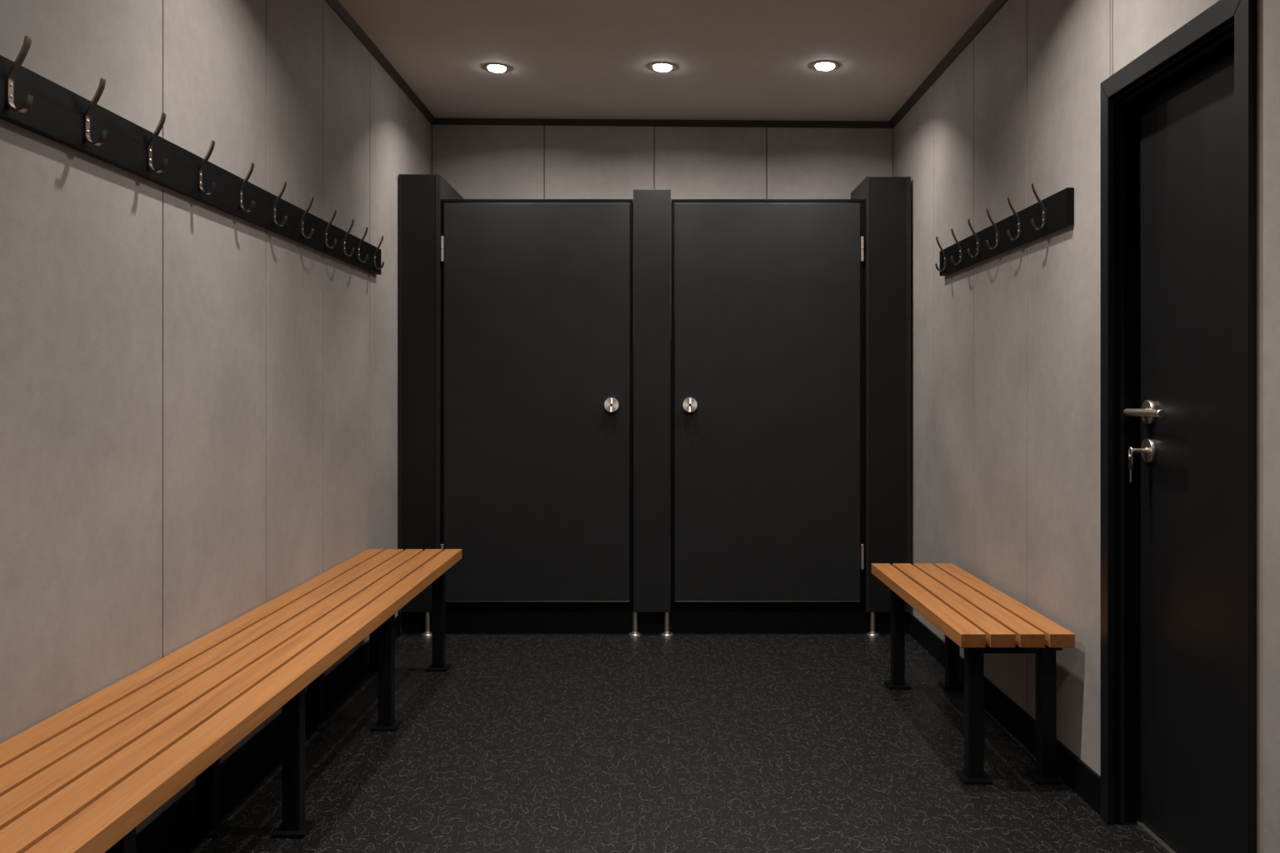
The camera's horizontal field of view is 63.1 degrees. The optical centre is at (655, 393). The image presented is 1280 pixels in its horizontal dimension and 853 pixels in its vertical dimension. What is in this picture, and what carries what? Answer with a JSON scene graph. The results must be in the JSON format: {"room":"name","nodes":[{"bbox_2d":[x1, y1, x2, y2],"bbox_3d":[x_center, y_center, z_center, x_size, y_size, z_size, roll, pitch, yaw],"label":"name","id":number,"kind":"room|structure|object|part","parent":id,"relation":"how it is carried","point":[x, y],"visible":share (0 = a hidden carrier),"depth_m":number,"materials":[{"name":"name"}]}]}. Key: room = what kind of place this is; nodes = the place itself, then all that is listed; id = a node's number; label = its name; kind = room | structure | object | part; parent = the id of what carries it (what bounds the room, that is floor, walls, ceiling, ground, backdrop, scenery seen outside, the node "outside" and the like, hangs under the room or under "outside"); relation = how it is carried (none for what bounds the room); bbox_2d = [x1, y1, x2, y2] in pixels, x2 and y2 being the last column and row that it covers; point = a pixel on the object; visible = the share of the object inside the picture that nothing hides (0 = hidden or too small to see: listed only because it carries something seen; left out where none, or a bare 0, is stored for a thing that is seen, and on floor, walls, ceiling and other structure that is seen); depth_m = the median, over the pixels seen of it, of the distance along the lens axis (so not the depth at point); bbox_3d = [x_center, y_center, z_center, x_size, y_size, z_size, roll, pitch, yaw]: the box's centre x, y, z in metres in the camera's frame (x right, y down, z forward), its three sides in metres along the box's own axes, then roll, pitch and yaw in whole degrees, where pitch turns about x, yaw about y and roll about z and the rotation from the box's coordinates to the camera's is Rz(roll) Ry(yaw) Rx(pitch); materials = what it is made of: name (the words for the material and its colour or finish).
{"room":"changing room","nodes":[
{"label":"changing room","id":0,"kind":"room"},
{"bbox_2d":[0,0,432,834],"bbox_3d":[-1.279,-0.190,2.200,0.080,2.680,7.200,0,0,0],"label":"wall","id":1,"kind":"structure","parent":0,"point":[199,400],"depth_m":2.73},
{"bbox_2d":[0,35,384,274],"bbox_3d":[-1.202,-0.595,2.882,0.064,0.152,3.365,0,0,0],"label":"hook rail","id":2,"kind":"object","parent":1,"relation":"attached to","point":[29,101],"visible":1,"depth_m":2.50,"materials":[{"name":"wood"}]},
{"bbox_2d":[135,614,400,852],"bbox_3d":[-1.235,1.100,1.825,0.012,0.100,6.250,0,0,0],"label":"baseboard","id":3,"kind":"structure","parent":1,"relation":"attached to","point":[162,833],"depth_m":3.06,"materials":[{"name":"black"}]},
{"bbox_2d":[325,0,434,124],"bbox_3d":[-1.226,-1.475,2.180,0.026,0.032,6.960,0,0,0],"label":"trim","id":4,"kind":"structure","parent":1,"relation":"attached to","point":[336,5],"depth_m":4.53,"materials":[{"name":"brown metal"}]},
{"bbox_2d":[401,600,909,633],"bbox_3d":[-0.001,1.069,5.005,2.438,0.162,0.020,0,0,0],"label":"baseboard","id":5,"kind":"structure","parent":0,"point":[460,617],"depth_m":5.00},
{"bbox_2d":[432,125,892,199],"bbox_3d":[0.031,-0.180,5.542,2.708,2.660,0.080,0,0,7],"label":"wall","id":6,"kind":"structure","parent":0,"point":[478,162],"depth_m":5.50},
{"bbox_2d":[431,118,892,128],"bbox_3d":[-0.001,-1.425,5.493,2.458,0.129,0.026,0,0,7],"label":"trim","id":7,"kind":"structure","parent":6,"relation":"attached to","point":[509,122],"depth_m":5.48,"materials":[{"name":"brown metal"}]},
{"bbox_2d":[338,0,993,121],"bbox_3d":[0.025,-1.469,2.250,2.850,0.175,7.300,0,0,0],"label":"ceiling","id":8,"kind":"structure","parent":0,"point":[567,59],"depth_m":4.40,"materials":[{"name":"grey paint"}]},
{"bbox_2d":[482,63,510,72],"bbox_3d":[-0.717,-1.464,4.700,0.126,0.018,0.126,0,0,0],"label":"recessed light","id":9,"kind":"object","parent":8,"relation":"in","point":[495,67],"visible":1,"depth_m":4.68,"materials":[{"name":"silver metal"}]},
{"bbox_2d":[648,62,676,71],"bbox_3d":[0.029,-1.433,4.590,0.126,0.018,0.126,0,0,0],"label":"recessed light","id":10,"kind":"object","parent":8,"relation":"in","point":[659,67],"visible":1,"depth_m":4.57,"materials":[{"name":"silver metal"}]},
{"bbox_2d":[810,60,839,70],"bbox_3d":[0.728,-1.405,4.483,0.126,0.018,0.126,0,0,0],"label":"recessed light","id":11,"kind":"object","parent":8,"relation":"in","point":[821,65],"visible":1,"depth_m":4.46,"materials":[{"name":"silver metal"}]},
{"bbox_2d":[165,632,1169,852],"bbox_3d":[0.025,1.180,2.250,2.850,0.060,7.300,0,0,0],"label":"floor","id":12,"kind":"structure","parent":0,"point":[527,742],"depth_m":3.21,"materials":[{"name":"black carpet"}]},
{"bbox_2d":[0,549,461,852],"bbox_3d":[-1.032,0.905,2.515,0.424,0.490,3.790,0,0,0],"label":"bench","id":13,"kind":"object","parent":12,"relation":"on","point":[82,778],"visible":1,"depth_m":2.34,"materials":[{"name":"brown wood"}]},
{"bbox_3d":[-0.974,0.922,1.885,0.047,0.440,0.047,0,0,0],"label":"leg","id":14,"kind":"part","parent":13,"relation":"part of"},
{"bbox_3d":[-1.176,1.145,2.735,0.086,0.011,0.092,0,0,0],"label":"foot plate","id":15,"kind":"part","parent":13,"relation":"part of","materials":[{"name":"black metal"}]},
{"bbox_3d":[-1.176,0.922,2.735,0.047,0.440,0.047,0,0,0],"label":"leg","id":16,"kind":"part","parent":13,"relation":"part of","materials":[{"name":"black metal"}]},
{"bbox_3d":[-0.950,0.922,2.735,0.047,0.440,0.047,0,0,0],"label":"leg","id":17,"kind":"part","parent":13,"relation":"part of","materials":[{"name":"black metal"}]},
{"bbox_3d":[-0.950,1.145,2.735,0.086,0.011,0.092,0,0,0],"label":"foot plate","id":18,"kind":"part","parent":13,"relation":"part of","materials":[{"name":"black metal"}]},
{"bbox_3d":[-1.171,0.922,3.585,0.047,0.440,0.047,0,0,0],"label":"leg","id":19,"kind":"part","parent":13,"relation":"part of","materials":[{"name":"black metal"}]},
{"bbox_3d":[-1.171,1.145,3.585,0.086,0.011,0.092,0,0,0],"label":"foot plate","id":20,"kind":"part","parent":13,"relation":"part of","materials":[{"name":"black metal"}]},
{"bbox_3d":[-1.166,1.145,4.345,0.086,0.011,0.092,0,0,0],"label":"foot plate","id":21,"kind":"part","parent":13,"relation":"part of","materials":[{"name":"black metal"}]},
{"bbox_3d":[-1.166,0.922,4.345,0.047,0.440,0.047,0,0,0],"label":"leg","id":22,"kind":"part","parent":13,"relation":"part of","materials":[{"name":"black metal"}]},
{"bbox_3d":[-0.927,0.922,3.585,0.047,0.440,0.047,0,0,0],"label":"leg","id":23,"kind":"part","parent":13,"relation":"part of","materials":[{"name":"black metal"}]},
{"bbox_3d":[-0.927,1.145,3.585,0.086,0.011,0.092,0,0,0],"label":"foot plate","id":24,"kind":"part","parent":13,"relation":"part of","materials":[{"name":"black metal"}]},
{"bbox_3d":[-0.905,1.145,4.345,0.086,0.011,0.092,0,0,0],"label":"foot plate","id":25,"kind":"part","parent":13,"relation":"part of","materials":[{"name":"black metal"}]},
{"bbox_3d":[-0.905,0.922,4.345,0.047,0.440,0.047,0,0,0],"label":"leg","id":26,"kind":"part","parent":13,"relation":"part of","materials":[{"name":"black metal"}]},
{"bbox_2d":[398,174,464,636],"bbox_3d":[-1.119,0.057,5.233,0.196,2.187,0.634,0,0,0],"label":"pilaster","id":27,"kind":"object","parent":12,"relation":"on","point":[420,196],"visible":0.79,"depth_m":4.93,"materials":[{"name":"black laminate"}]},
{"bbox_3d":[-1.119,0.000,4.947,0.195,2.074,0.034,0,0,0],"label":"panel","id":28,"kind":"part","parent":27,"relation":"part of","materials":[{"name":"black laminate"}]},
{"bbox_3d":[-1.084,1.091,4.947,0.023,0.110,0.023,0,0,0],"label":"leg","id":29,"kind":"part","parent":27,"relation":"part of","materials":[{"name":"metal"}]},
{"bbox_3d":[-1.032,-0.030,5.257,0.020,2.014,0.586,0,0,0],"label":"panel","id":30,"kind":"part","parent":27,"relation":"part of","materials":[{"name":"grey laminate"}]},
{"bbox_2d":[440,202,633,602],"bbox_3d":[-0.564,0.042,4.938,0.913,1.896,0.063,0,0,0],"label":"door","id":31,"kind":"structure","parent":27,"relation":"attached to","point":[537,299],"depth_m":4.94,"materials":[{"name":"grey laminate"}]},
{"bbox_2d":[440,199,633,203],"bbox_3d":[-0.564,-0.915,4.960,0.911,0.014,0.032,0,0,0],"label":"rail","id":32,"kind":"object","parent":27,"relation":"attached to","point":[445,201],"visible":1,"depth_m":4.94,"materials":[{"name":"black metal"}]},
{"bbox_2d":[628,189,673,636],"bbox_3d":[-0.023,0.092,5.178,0.214,2.116,0.524,0,0,0],"label":"pilaster","id":33,"kind":"object","parent":12,"relation":"on","point":[652,207],"visible":1,"depth_m":4.93,"materials":[{"name":"grey laminate"}]},
{"bbox_3d":[-0.099,1.091,4.947,0.023,0.110,0.023,0,0,0],"label":"leg","id":34,"kind":"part","parent":33,"relation":"part of","materials":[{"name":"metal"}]},
{"bbox_3d":[0.053,1.091,4.947,0.023,0.110,0.023,0,0,0],"label":"leg","id":35,"kind":"part","parent":33,"relation":"part of","materials":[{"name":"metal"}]},
{"bbox_2d":[670,199,864,203],"bbox_3d":[0.533,-0.915,4.960,0.921,0.014,0.032,0,0,0],"label":"rail","id":36,"kind":"object","parent":33,"relation":"attached to","point":[675,201],"visible":1,"depth_m":4.94,"materials":[{"name":"black metal"}]},
{"bbox_2d":[850,176,910,636],"bbox_3d":[1.101,0.062,5.123,0.211,2.175,0.414,0,0,0],"label":"pilaster","id":37,"kind":"object","parent":12,"relation":"on","point":[887,199],"visible":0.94,"depth_m":4.93,"materials":[{"name":"black laminate"}]},
{"bbox_2d":[670,202,864,602],"bbox_3d":[0.533,0.042,4.938,0.923,1.896,0.063,0,0,0],"label":"door","id":38,"kind":"structure","parent":37,"relation":"attached to","point":[767,300],"depth_m":4.94,"materials":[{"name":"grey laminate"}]},
{"bbox_3d":[1.006,-0.024,5.147,0.020,2.002,0.366,0,0,0],"label":"panel","id":39,"kind":"part","parent":37,"relation":"part of","materials":[{"name":"grey laminate"}]},
{"bbox_3d":[1.030,1.091,4.947,0.023,0.110,0.023,0,0,0],"label":"leg","id":40,"kind":"part","parent":37,"relation":"part of","materials":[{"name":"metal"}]},
{"bbox_3d":[1.101,0.006,4.947,0.210,2.062,0.034,0,0,0],"label":"panel","id":41,"kind":"part","parent":37,"relation":"part of","materials":[{"name":"black laminate"}]},
{"bbox_2d":[871,563,1074,784],"bbox_3d":[1.035,0.916,3.567,0.341,0.467,1.225,0,0,0],"label":"bench","id":42,"kind":"object","parent":12,"relation":"on","point":[973,616],"visible":1,"depth_m":3.12,"materials":[{"name":"brown wood"}]},
{"bbox_3d":[0.948,1.145,4.085,0.086,0.011,0.092,0,0,0],"label":"foot plate","id":43,"kind":"part","parent":42,"relation":"part of","materials":[{"name":"black metal"}]},
{"bbox_3d":[0.948,0.933,4.085,0.047,0.418,0.047,0,0,0],"label":"leg","id":44,"kind":"part","parent":42,"relation":"part of","materials":[{"name":"black metal"}]},
{"bbox_3d":[1.163,1.145,4.085,0.086,0.011,0.092,0,0,0],"label":"foot plate","id":45,"kind":"part","parent":42,"relation":"part of","materials":[{"name":"black metal"}]},
{"bbox_3d":[1.163,0.933,4.085,0.047,0.418,0.047,0,0,0],"label":"leg","id":46,"kind":"part","parent":42,"relation":"part of","materials":[{"name":"black metal"}]},
{"bbox_3d":[1.027,0.703,3.567,0.325,0.040,1.225,0,0,0],"label":"seat","id":47,"kind":"part","parent":42,"relation":"part of","materials":[{"name":"brown wood"}]},
{"bbox_3d":[0.948,0.933,3.105,0.047,0.418,0.047,0,0,0],"label":"leg","id":48,"kind":"part","parent":42,"relation":"part of","materials":[{"name":"black metal"}]},
{"bbox_3d":[0.948,1.145,3.105,0.086,0.011,0.092,0,0,0],"label":"foot plate","id":49,"kind":"part","parent":42,"relation":"part of","materials":[{"name":"black metal"}]},
{"bbox_3d":[0.948,0.735,3.578,0.030,0.022,1.125,0,0,0],"label":"rail","id":50,"kind":"part","parent":42,"relation":"part of","materials":[{"name":"black metal"}]},
{"bbox_3d":[1.163,0.933,3.105,0.047,0.418,0.047,0,0,0],"label":"leg","id":51,"kind":"part","parent":42,"relation":"part of","materials":[{"name":"black metal"}]},
{"bbox_3d":[1.163,1.145,3.105,0.086,0.011,0.092,0,0,0],"label":"foot plate","id":52,"kind":"part","parent":42,"relation":"part of","materials":[{"name":"black metal"}]},
{"bbox_3d":[1.163,0.735,3.578,0.030,0.022,1.125,0,0,0],"label":"rail","id":53,"kind":"part","parent":42,"relation":"part of","materials":[{"name":"black metal"}]},
{"bbox_2d":[892,0,1279,852],"bbox_3d":[1.290,-0.160,2.200,0.140,2.620,7.200,0,0,0],"label":"wall","id":54,"kind":"structure","parent":0,"point":[1006,346],"depth_m":3.31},
{"bbox_2d":[889,0,1008,128],"bbox_3d":[1.207,-1.376,2.025,0.026,0.031,6.650,0,0,0],"label":"trim","id":55,"kind":"structure","parent":54,"relation":"attached to","point":[995,6],"depth_m":4.25,"materials":[{"name":"brown metal"}]},
{"bbox_2d":[935,183,1074,276],"bbox_3d":[1.188,-0.570,3.718,0.064,0.152,1.364,0,0,0],"label":"hook rail","id":56,"kind":"object","parent":54,"relation":"attached to","point":[1052,213],"visible":1,"depth_m":3.49,"materials":[{"name":"wood"}]},
{"bbox_2d":[910,614,1100,815],"bbox_3d":[1.214,1.100,1.825,0.012,0.100,6.250,0,0,0],"label":"baseboard","id":57,"kind":"structure","parent":54,"relation":"attached to","point":[1077,775],"depth_m":3.44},
{"bbox_2d":[1100,0,1256,852],"bbox_3d":[1.274,0.155,2.466,0.142,1.990,0.707,0,0,0],"label":"door","id":58,"kind":"structure","parent":54,"relation":"in","point":[1178,121],"depth_m":2.56,"materials":[{"name":"black wood"}]},
{"bbox_2d":[1128,446,1145,458],"bbox_3d":[1.258,0.154,2.721,0.039,0.029,0.021,0,0,0],"label":"key","id":59,"kind":"object","parent":58,"relation":"in","point":[1132,450],"visible":1,"depth_m":2.72,"materials":[{"name":"metal"}]},
{"bbox_2d":[1128,455,1133,482],"bbox_3d":[1.240,0.198,2.721,0.011,0.072,0.025,0,0,0],"label":"key","id":60,"kind":"object","parent":59,"relation":"hanging from","point":[1130,462],"visible":1,"depth_m":2.72,"materials":[{"name":"silver metal"}]},
{"bbox_3d":[1.240,0.216,2.722,0.003,0.035,0.008,0,0,0],"label":"blade","id":61,"kind":"part","parent":60,"relation":"part of","materials":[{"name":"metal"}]},
{"bbox_3d":[1.255,0.050,2.643,0.055,0.022,0.186,0,0,0],"label":"lever","id":62,"kind":"part","parent":58,"relation":"part of","materials":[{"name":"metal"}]}
]}

